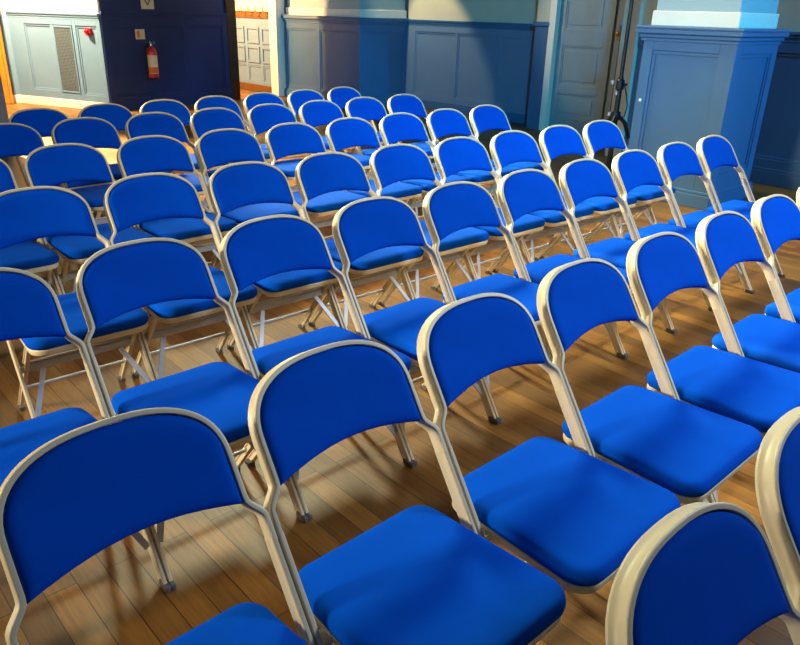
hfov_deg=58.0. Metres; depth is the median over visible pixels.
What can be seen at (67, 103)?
baseboard
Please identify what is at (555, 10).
trim
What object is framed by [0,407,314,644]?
folding chair
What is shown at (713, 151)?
folding chair
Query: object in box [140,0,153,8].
wall sign
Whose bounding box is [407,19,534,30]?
trim
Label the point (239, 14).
rail
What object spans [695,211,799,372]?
folding chair
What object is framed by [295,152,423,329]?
folding chair
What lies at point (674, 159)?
folding chair
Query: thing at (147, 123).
folding chair
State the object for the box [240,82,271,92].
baseboard
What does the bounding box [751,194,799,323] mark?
folding chair
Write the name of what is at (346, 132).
folding chair
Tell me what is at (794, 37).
trim
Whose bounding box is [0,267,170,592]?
folding chair
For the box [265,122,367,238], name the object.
folding chair
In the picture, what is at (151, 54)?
fire extinguisher
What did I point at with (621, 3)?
door
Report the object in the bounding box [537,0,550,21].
wall
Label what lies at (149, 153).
folding chair
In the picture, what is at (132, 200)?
folding chair
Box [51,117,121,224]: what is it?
folding chair
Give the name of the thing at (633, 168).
folding chair
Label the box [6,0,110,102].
wall
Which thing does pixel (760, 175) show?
baseboard
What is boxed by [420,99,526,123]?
baseboard
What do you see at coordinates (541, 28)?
trim
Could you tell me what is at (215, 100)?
folding chair
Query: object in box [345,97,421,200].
folding chair
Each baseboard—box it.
[13,95,21,102]
[21,95,99,108]
[111,89,232,109]
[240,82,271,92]
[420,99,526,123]
[603,145,799,190]
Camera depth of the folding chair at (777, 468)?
1.28 m
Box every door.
[548,0,612,134]
[602,0,625,119]
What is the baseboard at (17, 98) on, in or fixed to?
attached to the wall at (4, 25)
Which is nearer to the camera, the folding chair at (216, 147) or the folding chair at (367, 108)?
the folding chair at (216, 147)
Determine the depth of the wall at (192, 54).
11.98 m
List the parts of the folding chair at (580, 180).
backrest, frame, leg, leg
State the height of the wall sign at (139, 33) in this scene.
0.150 m
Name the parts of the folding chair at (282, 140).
frame, backrest, rail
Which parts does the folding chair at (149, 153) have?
backrest, frame, rail, leg, leg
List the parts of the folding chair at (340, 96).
frame, backrest, leg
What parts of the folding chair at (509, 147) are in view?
leg, backrest, frame, leg, rail, leg, leg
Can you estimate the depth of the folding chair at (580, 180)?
3.82 m
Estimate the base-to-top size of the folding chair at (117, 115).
0.887 m
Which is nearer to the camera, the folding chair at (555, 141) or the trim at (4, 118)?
the folding chair at (555, 141)
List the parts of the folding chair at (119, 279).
leg, backrest, frame, leg, leg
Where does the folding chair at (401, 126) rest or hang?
on the floor
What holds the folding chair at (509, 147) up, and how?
on the floor
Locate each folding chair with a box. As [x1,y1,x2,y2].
[0,123,89,263]
[0,159,61,294]
[0,186,154,418]
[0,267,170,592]
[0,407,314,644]
[8,108,109,239]
[24,143,154,295]
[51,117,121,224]
[76,237,307,590]
[78,103,172,216]
[103,172,257,379]
[116,135,236,266]
[125,112,210,212]
[139,99,227,199]
[190,107,245,177]
[194,95,270,163]
[196,128,307,269]
[207,161,343,349]
[219,214,414,520]
[243,92,308,185]
[247,103,334,217]
[248,340,565,644]
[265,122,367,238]
[287,89,360,152]
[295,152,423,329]
[299,100,370,214]
[326,117,422,202]
[327,86,384,172]
[332,196,499,466]
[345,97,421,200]
[370,143,488,305]
[379,112,469,217]
[387,94,439,199]
[417,293,680,593]
[422,181,552,422]
[427,108,511,207]
[434,136,544,286]
[469,104,550,200]
[490,130,593,272]
[497,169,630,386]
[537,258,762,503]
[539,125,636,258]
[559,158,675,357]
[583,120,675,244]
[605,502,799,644]
[612,149,712,333]
[626,232,799,501]
[657,141,753,293]
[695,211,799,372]
[696,135,785,292]
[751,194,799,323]
[755,406,799,611]
[796,187,799,208]
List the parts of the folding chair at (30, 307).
backrest, frame, leg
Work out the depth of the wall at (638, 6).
8.43 m
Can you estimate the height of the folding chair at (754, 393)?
0.887 m
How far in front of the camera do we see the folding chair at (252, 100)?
6.40 m
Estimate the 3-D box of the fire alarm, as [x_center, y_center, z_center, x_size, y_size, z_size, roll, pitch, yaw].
[-4.778,-4.444,11.037,0.100,0.110,0.090,12,25,22]
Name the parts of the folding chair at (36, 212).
leg, leg, backrest, frame, rail, leg, leg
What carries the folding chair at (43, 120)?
on the floor
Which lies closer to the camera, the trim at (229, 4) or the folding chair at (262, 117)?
the folding chair at (262, 117)
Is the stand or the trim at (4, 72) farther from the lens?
the trim at (4, 72)
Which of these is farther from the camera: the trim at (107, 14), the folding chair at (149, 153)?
the trim at (107, 14)
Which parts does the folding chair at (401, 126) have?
backrest, frame, leg, rail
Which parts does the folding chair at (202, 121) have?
frame, backrest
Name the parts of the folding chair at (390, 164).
leg, backrest, frame, leg, rail, leg, leg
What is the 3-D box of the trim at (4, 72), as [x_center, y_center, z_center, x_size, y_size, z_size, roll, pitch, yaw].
[-6.559,-5.181,11.289,0.340,3.400,0.200,-19,31,-39]
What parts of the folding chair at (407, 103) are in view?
frame, backrest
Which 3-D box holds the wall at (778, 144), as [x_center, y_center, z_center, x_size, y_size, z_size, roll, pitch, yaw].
[5.770,-2.183,5.146,0.222,3.400,9.504,-18,30,-37]
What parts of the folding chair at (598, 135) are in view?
leg, frame, backrest, leg, rail, leg, leg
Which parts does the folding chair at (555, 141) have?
leg, backrest, frame, rail, leg, leg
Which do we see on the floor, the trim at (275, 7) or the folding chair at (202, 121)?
the folding chair at (202, 121)
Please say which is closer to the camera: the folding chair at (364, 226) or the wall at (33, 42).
the folding chair at (364, 226)
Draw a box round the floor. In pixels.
[0,89,799,644]
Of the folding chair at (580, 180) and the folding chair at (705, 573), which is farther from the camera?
the folding chair at (580, 180)
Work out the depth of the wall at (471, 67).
11.86 m
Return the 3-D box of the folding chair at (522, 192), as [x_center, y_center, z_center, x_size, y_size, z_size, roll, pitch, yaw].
[0.777,-0.254,3.523,0.490,0.887,0.634,-18,30,-39]
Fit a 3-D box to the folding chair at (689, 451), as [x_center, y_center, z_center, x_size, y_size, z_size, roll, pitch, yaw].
[0.720,0.306,2.220,0.490,0.887,0.634,-19,31,-39]
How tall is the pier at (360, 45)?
3.400 m
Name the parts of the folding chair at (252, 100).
frame, backrest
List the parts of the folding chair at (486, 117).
frame, backrest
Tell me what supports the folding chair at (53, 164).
on the floor
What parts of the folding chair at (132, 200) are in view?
leg, leg, backrest, frame, rail, leg, leg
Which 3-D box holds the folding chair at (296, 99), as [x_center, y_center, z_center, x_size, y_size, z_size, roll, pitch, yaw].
[-0.720,-1.704,6.786,0.635,0.887,0.490,22,30,38]
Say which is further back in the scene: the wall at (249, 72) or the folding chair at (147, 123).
the wall at (249, 72)
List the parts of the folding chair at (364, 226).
leg, backrest, frame, rail, leg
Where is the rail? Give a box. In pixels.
[236,6,268,18]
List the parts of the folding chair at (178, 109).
frame, backrest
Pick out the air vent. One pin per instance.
(63, 35)
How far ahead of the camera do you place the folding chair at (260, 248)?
2.61 m
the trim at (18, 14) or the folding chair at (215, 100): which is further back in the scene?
the trim at (18, 14)
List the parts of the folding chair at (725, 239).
leg, backrest, frame, leg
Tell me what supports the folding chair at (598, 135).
on the floor
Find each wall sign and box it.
[135,29,144,38]
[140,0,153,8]
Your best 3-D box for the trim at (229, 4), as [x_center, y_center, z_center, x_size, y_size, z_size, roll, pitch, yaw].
[-3.084,-5.715,12.755,0.250,3.400,0.220,17,28,32]
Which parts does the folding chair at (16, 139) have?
backrest, frame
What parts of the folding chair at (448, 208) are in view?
backrest, frame, leg, leg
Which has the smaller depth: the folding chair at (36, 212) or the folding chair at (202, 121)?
the folding chair at (36, 212)
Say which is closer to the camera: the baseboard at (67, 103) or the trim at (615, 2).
the trim at (615, 2)
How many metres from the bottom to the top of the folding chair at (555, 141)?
0.887 m
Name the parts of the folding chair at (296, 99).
frame, backrest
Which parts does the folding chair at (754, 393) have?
backrest, frame, leg, leg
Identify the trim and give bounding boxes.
[0,27,13,103]
[0,74,8,122]
[5,10,99,20]
[98,11,227,18]
[224,0,240,99]
[236,26,270,63]
[268,0,285,95]
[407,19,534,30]
[526,21,549,129]
[538,0,561,130]
[598,0,617,119]
[619,25,799,42]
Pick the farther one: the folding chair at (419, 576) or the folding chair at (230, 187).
the folding chair at (230, 187)
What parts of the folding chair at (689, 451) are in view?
leg, backrest, frame, leg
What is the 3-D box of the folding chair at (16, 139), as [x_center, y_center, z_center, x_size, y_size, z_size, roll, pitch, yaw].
[-2.289,-0.737,4.441,0.490,0.887,0.634,-19,31,-40]
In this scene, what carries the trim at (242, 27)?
attached to the wall at (249, 72)
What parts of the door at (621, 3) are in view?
handle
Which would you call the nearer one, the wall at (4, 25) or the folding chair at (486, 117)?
the folding chair at (486, 117)
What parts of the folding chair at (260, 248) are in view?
leg, leg, backrest, frame, leg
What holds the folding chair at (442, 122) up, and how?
on the floor
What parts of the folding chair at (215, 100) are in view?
backrest, frame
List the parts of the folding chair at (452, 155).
leg, backrest, frame, leg, rail, leg, leg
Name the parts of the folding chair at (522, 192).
leg, backrest, frame, leg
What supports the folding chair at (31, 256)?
on the floor
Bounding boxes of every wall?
[0,0,20,94]
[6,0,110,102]
[97,0,230,101]
[235,0,271,86]
[405,0,537,114]
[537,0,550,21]
[605,0,644,157]
[609,0,799,173]
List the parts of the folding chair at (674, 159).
leg, backrest, frame, leg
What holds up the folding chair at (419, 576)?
on the floor
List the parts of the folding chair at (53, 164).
leg, leg, rail, backrest, frame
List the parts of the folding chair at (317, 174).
leg, leg, backrest, frame, rail, leg, leg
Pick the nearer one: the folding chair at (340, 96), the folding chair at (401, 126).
the folding chair at (401, 126)
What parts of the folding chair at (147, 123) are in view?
backrest, frame, leg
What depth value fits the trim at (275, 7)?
13.74 m
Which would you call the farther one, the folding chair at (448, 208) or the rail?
the rail
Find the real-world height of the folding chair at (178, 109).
0.887 m
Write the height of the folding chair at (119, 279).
0.887 m
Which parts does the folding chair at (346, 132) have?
frame, backrest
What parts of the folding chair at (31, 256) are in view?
backrest, frame, rail, leg, leg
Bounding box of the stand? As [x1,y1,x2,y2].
[606,0,633,171]
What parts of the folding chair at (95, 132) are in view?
frame, backrest, rail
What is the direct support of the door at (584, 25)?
in the wall
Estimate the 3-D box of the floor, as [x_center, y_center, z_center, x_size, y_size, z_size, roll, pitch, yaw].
[-2.571,-1.130,6.579,21.000,0.100,23.000,-19,31,-39]
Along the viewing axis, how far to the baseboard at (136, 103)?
12.27 m
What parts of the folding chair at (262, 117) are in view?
frame, backrest, rail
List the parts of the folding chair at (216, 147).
leg, backrest, frame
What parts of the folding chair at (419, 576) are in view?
leg, backrest, frame, leg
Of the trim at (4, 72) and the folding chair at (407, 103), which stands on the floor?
the folding chair at (407, 103)
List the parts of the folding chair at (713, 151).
backrest, frame, leg, leg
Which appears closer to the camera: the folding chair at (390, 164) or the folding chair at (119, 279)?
the folding chair at (119, 279)
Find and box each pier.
[281,0,409,106]
[628,0,790,209]
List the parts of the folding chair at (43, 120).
leg, frame, backrest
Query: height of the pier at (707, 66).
3.400 m
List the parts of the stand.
leg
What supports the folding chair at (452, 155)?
on the floor
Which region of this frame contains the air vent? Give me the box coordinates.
[52,25,80,93]
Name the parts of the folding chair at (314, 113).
frame, backrest, leg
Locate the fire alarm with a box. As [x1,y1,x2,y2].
[84,28,91,35]
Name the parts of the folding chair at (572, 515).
leg, backrest, frame, leg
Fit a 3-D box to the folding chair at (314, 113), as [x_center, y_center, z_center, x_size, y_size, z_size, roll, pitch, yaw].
[-0.509,-1.362,6.006,0.490,0.887,0.634,-19,31,-40]
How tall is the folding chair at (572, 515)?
0.887 m
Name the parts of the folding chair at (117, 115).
frame, backrest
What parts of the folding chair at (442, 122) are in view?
backrest, frame, leg, leg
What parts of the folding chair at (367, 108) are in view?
frame, backrest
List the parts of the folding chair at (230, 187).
leg, leg, backrest, frame, rail, leg, leg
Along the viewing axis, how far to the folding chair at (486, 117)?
5.96 m
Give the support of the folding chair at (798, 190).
on the floor
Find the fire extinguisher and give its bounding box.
[145,41,158,79]
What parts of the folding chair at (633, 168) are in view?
backrest, frame, leg, leg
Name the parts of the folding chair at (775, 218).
frame, backrest, leg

